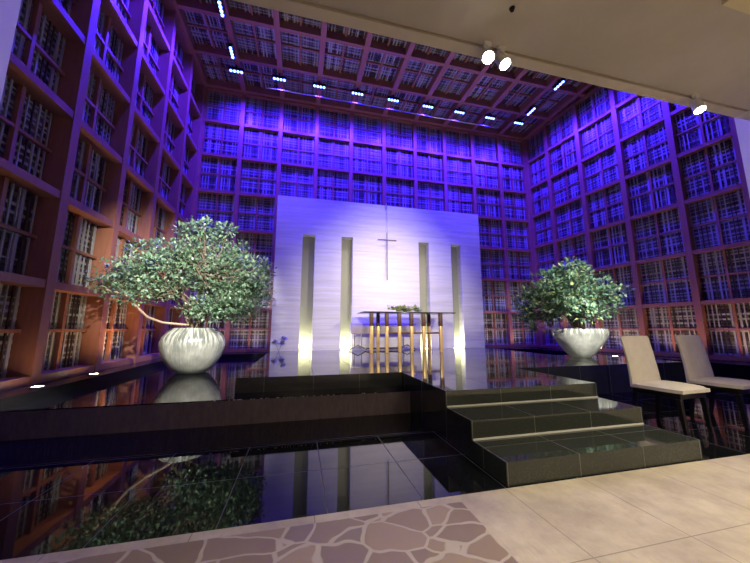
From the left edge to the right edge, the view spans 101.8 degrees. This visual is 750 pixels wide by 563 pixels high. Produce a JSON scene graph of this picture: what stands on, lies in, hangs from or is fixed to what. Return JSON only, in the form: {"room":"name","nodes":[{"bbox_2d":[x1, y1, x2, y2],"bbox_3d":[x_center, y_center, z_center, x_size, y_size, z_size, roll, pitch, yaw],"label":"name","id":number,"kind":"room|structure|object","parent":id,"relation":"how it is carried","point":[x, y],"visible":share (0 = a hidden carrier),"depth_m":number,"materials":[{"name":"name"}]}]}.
{"room":"house of worship","nodes":[
{"label":"house of worship","id":0,"kind":"room"},
{"bbox_2d":[0,0,205,390],"bbox_3d":[-4.507,-2.755,4.876,0.500,9.020,8.700,2,-9,-14],"label":"wall","id":1,"kind":"structure","parent":0,"point":[102,102],"depth_m":4.71,"materials":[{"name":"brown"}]},
{"bbox_2d":[28,385,46,387],"bbox_3d":[-3.866,1.206,3.493,0.150,0.010,0.150,2,-9,-14],"label":"uplight","id":2,"kind":"object","parent":1,"relation":"attached to","point":[40,386],"visible":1,"depth_m":3.49,"materials":[{"name":"silver metal"}]},
{"bbox_2d":[0,358,164,410],"bbox_3d":[-4.181,1.581,4.654,0.340,0.380,7.410,2,-9,-14],"label":"baseboard","id":3,"kind":"structure","parent":1,"relation":"attached to","point":[19,396],"depth_m":3.83,"materials":[{"name":"black stone"}]},
{"bbox_2d":[183,87,539,352],"bbox_3d":[0.337,-1.917,10.360,12.550,9.020,0.370,2,-9,-14],"label":"wall","id":4,"kind":"structure","parent":0,"point":[255,149],"depth_m":10.37,"materials":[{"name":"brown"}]},
{"bbox_2d":[219,347,542,358],"bbox_3d":[0.347,2.275,9.190,10.640,0.380,0.650,2,-9,-14],"label":"baseboard","id":5,"kind":"structure","parent":4,"relation":"attached to","point":[230,355],"depth_m":8.14,"materials":[{"name":"black stone"}]},
{"bbox_2d":[0,391,749,562],"bbox_3d":[1.264,1.627,3.033,15.000,0.200,13.700,2,-9,-14],"label":"floor","id":6,"kind":"structure","parent":0,"point":[697,511],"depth_m":1.81,"materials":[{"name":"tile"}]},
{"bbox_2d":[0,358,433,467],"bbox_3d":[-2.064,1.748,5.387,4.120,0.272,5.640,2,-9,-14],"label":"basin","id":7,"kind":"object","parent":6,"relation":"on","point":[155,411],"visible":0.98,"depth_m":3.22,"materials":[{"name":"brown stone"}]},
{"bbox_2d":[158,328,225,373],"bbox_3d":[-3.228,1.218,5.415,1.033,0.780,1.032,2,-9,-14],"label":"bowl","id":8,"kind":"object","parent":7,"relation":"on","point":[182,350],"visible":1,"depth_m":5.07,"materials":[{"name":"ceramic"}]},
{"bbox_2d":[75,215,276,327],"bbox_3d":[-3.184,-0.216,5.404,2.905,2.043,1.645,7,-11,-38],"label":"potted tree","id":9,"kind":"object","parent":8,"relation":"in","point":[229,299],"visible":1,"depth_m":5.25,"materials":[{"name":"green plant"}]},
{"bbox_2d":[235,348,702,486],"bbox_3d":[1.042,1.725,5.827,6.350,0.450,7.300,2,-9,-14],"label":"stage","id":10,"kind":"object","parent":6,"relation":"on","point":[523,418],"visible":0.95,"depth_m":3.04,"materials":[{"name":"black stone"}]},
{"bbox_2d":[272,336,287,351],"bbox_3d":[-2.468,1.603,7.894,0.413,0.416,0.197,2,-9,-14],"label":"flower sprig","id":11,"kind":"object","parent":10,"relation":"on","point":[275,341],"visible":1,"depth_m":7.88,"materials":[{"name":"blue plant"}]},
{"bbox_2d":[270,195,484,350],"bbox_3d":[0.298,-0.173,9.104,6.290,4.288,0.290,2,-9,-14],"label":"wall","id":12,"kind":"structure","parent":10,"relation":"on","point":[330,262],"depth_m":8.91,"materials":[{"name":"white stone"}]},
{"bbox_2d":[378,203,396,279],"bbox_3d":[0.341,-1.184,9.082,0.570,2.345,0.190,2,-9,-14],"label":"cross","id":13,"kind":"object","parent":12,"relation":"hanging from","point":[387,240],"visible":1,"depth_m":8.95,"materials":[{"name":"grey metal"}]},
{"bbox_2d":[349,323,415,349],"bbox_3d":[0.219,1.529,8.496,1.908,0.726,0.220,2,-9,-14],"label":"bench","id":14,"kind":"object","parent":10,"relation":"on","point":[355,328],"visible":0.73,"depth_m":8.38,"materials":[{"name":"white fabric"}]},
{"bbox_2d":[357,311,455,352],"bbox_3d":[0.815,1.323,8.019,2.450,1.003,0.860,2,-9,-14],"label":"altar table","id":15,"kind":"object","parent":10,"relation":"on","point":[371,313],"visible":0.98,"depth_m":7.71,"materials":[{"name":"gold metal"}]},
{"bbox_2d":[387,304,421,311],"bbox_3d":[0.796,0.700,8.036,1.035,0.216,0.360,2,-9,-14],"label":"flower arrangement","id":16,"kind":"object","parent":15,"relation":"on","point":[404,308],"visible":0.98,"depth_m":8.00,"materials":[{"name":"green plant"}]},
{"bbox_2d":[537,354,686,392],"bbox_3d":[4.501,1.756,6.039,1.790,0.452,1.710,2,-9,-14],"label":"stone plinth","id":17,"kind":"object","parent":6,"relation":"on","point":[617,369],"visible":0.36,"depth_m":5.33,"materials":[{"name":"black stone"}]},
{"bbox_2d":[551,328,609,357],"bbox_3d":[4.297,1.281,6.384,1.024,0.590,1.022,2,-9,-14],"label":"bowl","id":18,"kind":"object","parent":17,"relation":"on","point":[576,342],"visible":1,"depth_m":6.07,"materials":[{"name":"ceramic"}]},
{"bbox_2d":[509,256,633,331],"bbox_3d":[4.229,0.287,6.586,2.605,1.608,1.805,2,-9,-14],"label":"potted tree","id":19,"kind":"object","parent":18,"relation":"in","point":[559,297],"visible":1,"depth_m":6.28,"materials":[{"name":"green plant"}]},
{"bbox_2d":[619,336,712,435],"bbox_3d":[3.146,1.085,3.325,0.480,0.960,0.547,3,-9,-18],"label":"dining chair","id":20,"kind":"object","parent":6,"relation":"on","point":[644,376],"visible":1,"depth_m":3.39,"materials":[{"name":"beige fabric"}]},
{"bbox_2d":[674,335,749,428],"bbox_3d":[4.032,1.122,3.571,0.480,0.960,0.547,3,-9,-18],"label":"dining chair","id":21,"kind":"object","parent":6,"relation":"on","point":[698,370],"visible":0.98,"depth_m":3.67,"materials":[{"name":"beige fabric"}]},
{"bbox_2d":[0,0,749,195],"bbox_3d":[1.581,-3.094,2.661,15.100,9.020,0.550,2,-9,-14],"label":"wall","id":22,"kind":"structure","parent":0,"point":[9,9],"depth_m":1.76,"materials":[{"name":"white paint"}]},
{"bbox_2d":[233,0,748,117],"bbox_3d":[0.994,-2.047,2.585,14.000,0.312,0.090,2,-9,-14],"label":"ceiling beam","id":23,"kind":"structure","parent":22,"relation":"attached to","point":[301,8],"depth_m":2.47,"materials":[{"name":"beige paint"}]},
{"bbox_2d":[172,0,595,139],"bbox_3d":[1.723,-6.567,7.471,13.550,0.500,8.200,2,-9,-14],"label":"ceiling","id":24,"kind":"structure","parent":0,"point":[266,42],"depth_m":9.11,"materials":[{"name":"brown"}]},
{"bbox_2d":[217,0,224,16],"bbox_3d":[-3.513,-6.300,6.966,0.100,0.220,0.400,2,-9,-14],"label":"led light","id":25,"kind":"object","parent":24,"relation":"attached to","point":[219,2],"visible":1,"depth_m":6.94,"materials":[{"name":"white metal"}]},
{"bbox_2d":[228,43,234,58],"bbox_3d":[-3.787,-6.131,8.070,0.100,0.220,0.400,2,-9,-14],"label":"led light","id":26,"kind":"object","parent":24,"relation":"attached to","point":[230,45],"visible":1,"depth_m":8.00,"materials":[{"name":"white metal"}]},
{"bbox_2d":[228,65,243,73],"bbox_3d":[-3.932,-6.042,8.656,0.400,0.220,0.100,2,-9,-14],"label":"led light","id":27,"kind":"object","parent":24,"relation":"attached to","point":[231,69],"visible":1,"depth_m":8.62,"materials":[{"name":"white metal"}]},
{"bbox_2d":[272,73,286,81],"bbox_3d":[-2.795,-6.000,8.931,0.400,0.220,0.100,2,-9,-14],"label":"led light","id":28,"kind":"object","parent":24,"relation":"attached to","point":[277,77],"visible":1,"depth_m":8.89,"materials":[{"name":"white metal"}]},
{"bbox_2d":[313,81,325,88],"bbox_3d":[-1.678,-5.958,9.202,0.400,0.220,0.100,2,-9,-14],"label":"led light","id":29,"kind":"object","parent":24,"relation":"attached to","point":[315,84],"visible":1,"depth_m":9.16,"materials":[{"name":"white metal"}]},
{"bbox_2d":[351,88,363,95],"bbox_3d":[-0.542,-5.916,9.477,0.400,0.220,0.100,2,-9,-14],"label":"led light","id":30,"kind":"object","parent":24,"relation":"attached to","point":[353,91],"visible":1,"depth_m":9.43,"materials":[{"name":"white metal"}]},
{"bbox_2d":[267,80,496,128],"bbox_3d":[0.571,-5.773,10.002,7.800,0.345,0.050,2,-9,-14],"label":"rail","id":31,"kind":"object","parent":24,"relation":"hanging from","point":[273,88],"visible":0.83,"depth_m":9.83,"materials":[{"name":"silver metal"}]},
{"bbox_2d":[387,95,399,101],"bbox_3d":[0.585,-5.875,9.750,0.400,0.220,0.100,2,-9,-14],"label":"led light","id":32,"kind":"object","parent":24,"relation":"attached to","point":[389,98],"visible":1,"depth_m":9.72,"materials":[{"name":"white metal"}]},
{"bbox_2d":[422,101,433,108],"bbox_3d":[1.740,-5.832,10.030,0.400,0.220,0.100,2,-9,-14],"label":"led light","id":33,"kind":"object","parent":24,"relation":"attached to","point":[427,104],"visible":1,"depth_m":9.98,"materials":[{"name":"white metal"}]},
{"bbox_2d":[453,107,464,113],"bbox_3d":[2.848,-5.791,10.298,0.400,0.220,0.100,2,-9,-14],"label":"led light","id":34,"kind":"object","parent":24,"relation":"attached to","point":[455,110],"visible":1,"depth_m":10.26,"materials":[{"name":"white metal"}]},
{"bbox_2d":[484,113,495,119],"bbox_3d":[3.984,-5.749,10.573,0.400,0.220,0.100,2,-9,-14],"label":"led light","id":35,"kind":"object","parent":24,"relation":"attached to","point":[489,116],"visible":1,"depth_m":10.54,"materials":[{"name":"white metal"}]},
{"bbox_2d":[513,118,523,124],"bbox_3d":[5.101,-5.707,10.844,0.400,0.220,0.100,2,-9,-14],"label":"led light","id":36,"kind":"object","parent":24,"relation":"attached to","point":[515,121],"visible":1,"depth_m":10.80,"materials":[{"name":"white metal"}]},
{"bbox_2d":[526,105,536,114],"bbox_3d":[5.246,-5.797,10.258,0.100,0.220,0.400,2,-9,-14],"label":"led light","id":37,"kind":"object","parent":24,"relation":"attached to","point":[533,107],"visible":1,"depth_m":10.21,"materials":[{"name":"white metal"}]},
{"bbox_2d":[552,78,565,89],"bbox_3d":[5.520,-5.966,9.154,0.100,0.220,0.400,2,-9,-14],"label":"led light","id":38,"kind":"object","parent":24,"relation":"attached to","point":[562,80],"visible":0.98,"depth_m":9.12,"materials":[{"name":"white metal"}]},
{"bbox_2d":[302,0,749,109],"bbox_3d":[1.708,-2.494,-0.297,14.000,0.300,5.885,2,-9,-14],"label":"ceiling","id":39,"kind":"structure","parent":0,"point":[686,47],"depth_m":2.38,"materials":[{"name":"beige paint"}]},
{"bbox_2d":[482,40,494,64],"bbox_3d":[0.903,-1.823,2.433,0.094,0.200,0.140,-4,-10,24],"label":"track spotlight","id":40,"kind":"object","parent":39,"relation":"attached to","point":[488,55],"visible":1,"depth_m":2.40,"materials":[{"name":"white metal"}]},
{"bbox_2d":[494,45,510,70],"bbox_3d":[1.036,-1.817,2.477,0.101,0.198,0.127,2,-9,-14],"label":"track spotlight","id":41,"kind":"object","parent":39,"relation":"attached to","point":[502,60],"visible":0.99,"depth_m":2.45,"materials":[{"name":"white metal"}]},
{"bbox_2d":[509,5,514,12],"bbox_3d":[0.984,-1.951,2.188,0.040,0.022,0.040,2,-9,-14],"label":"sprinkler","id":42,"kind":"object","parent":39,"relation":"attached to","point":[511,9],"visible":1,"depth_m":2.18,"materials":[{"name":"black metal"}]},
{"bbox_2d":[690,93,706,113],"bbox_3d":[3.149,-1.742,2.979,0.102,0.197,0.115,2,-9,-14],"label":"track spotlight","id":43,"kind":"object","parent":39,"relation":"attached to","point":[697,105],"visible":1,"depth_m":2.96,"materials":[{"name":"white metal"}]},
{"bbox_2d":[722,0,749,14],"bbox_3d":[3.582,-2.120,1.050,1.700,0.028,2.690,2,-9,-14],"label":"trim","id":44,"kind":"structure","parent":39,"relation":"attached to","point":[743,6],"depth_m":2.14,"materials":[{"name":"beige paint"}]},
{"bbox_2d":[524,85,749,361],"bbox_3d":[7.386,-2.285,7.950,0.370,9.020,8.600,3,-9,-20],"label":"wall","id":45,"kind":"structure","parent":0,"point":[653,194],"depth_m":8.02,"materials":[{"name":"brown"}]},
{"bbox_2d":[537,349,749,379],"bbox_3d":[6.826,1.985,7.229,0.770,0.360,6.450,3,-9,-20],"label":"baseboard","id":46,"kind":"structure","parent":45,"relation":"attached to","point":[728,369],"depth_m":6.07,"materials":[{"name":"black stone"}]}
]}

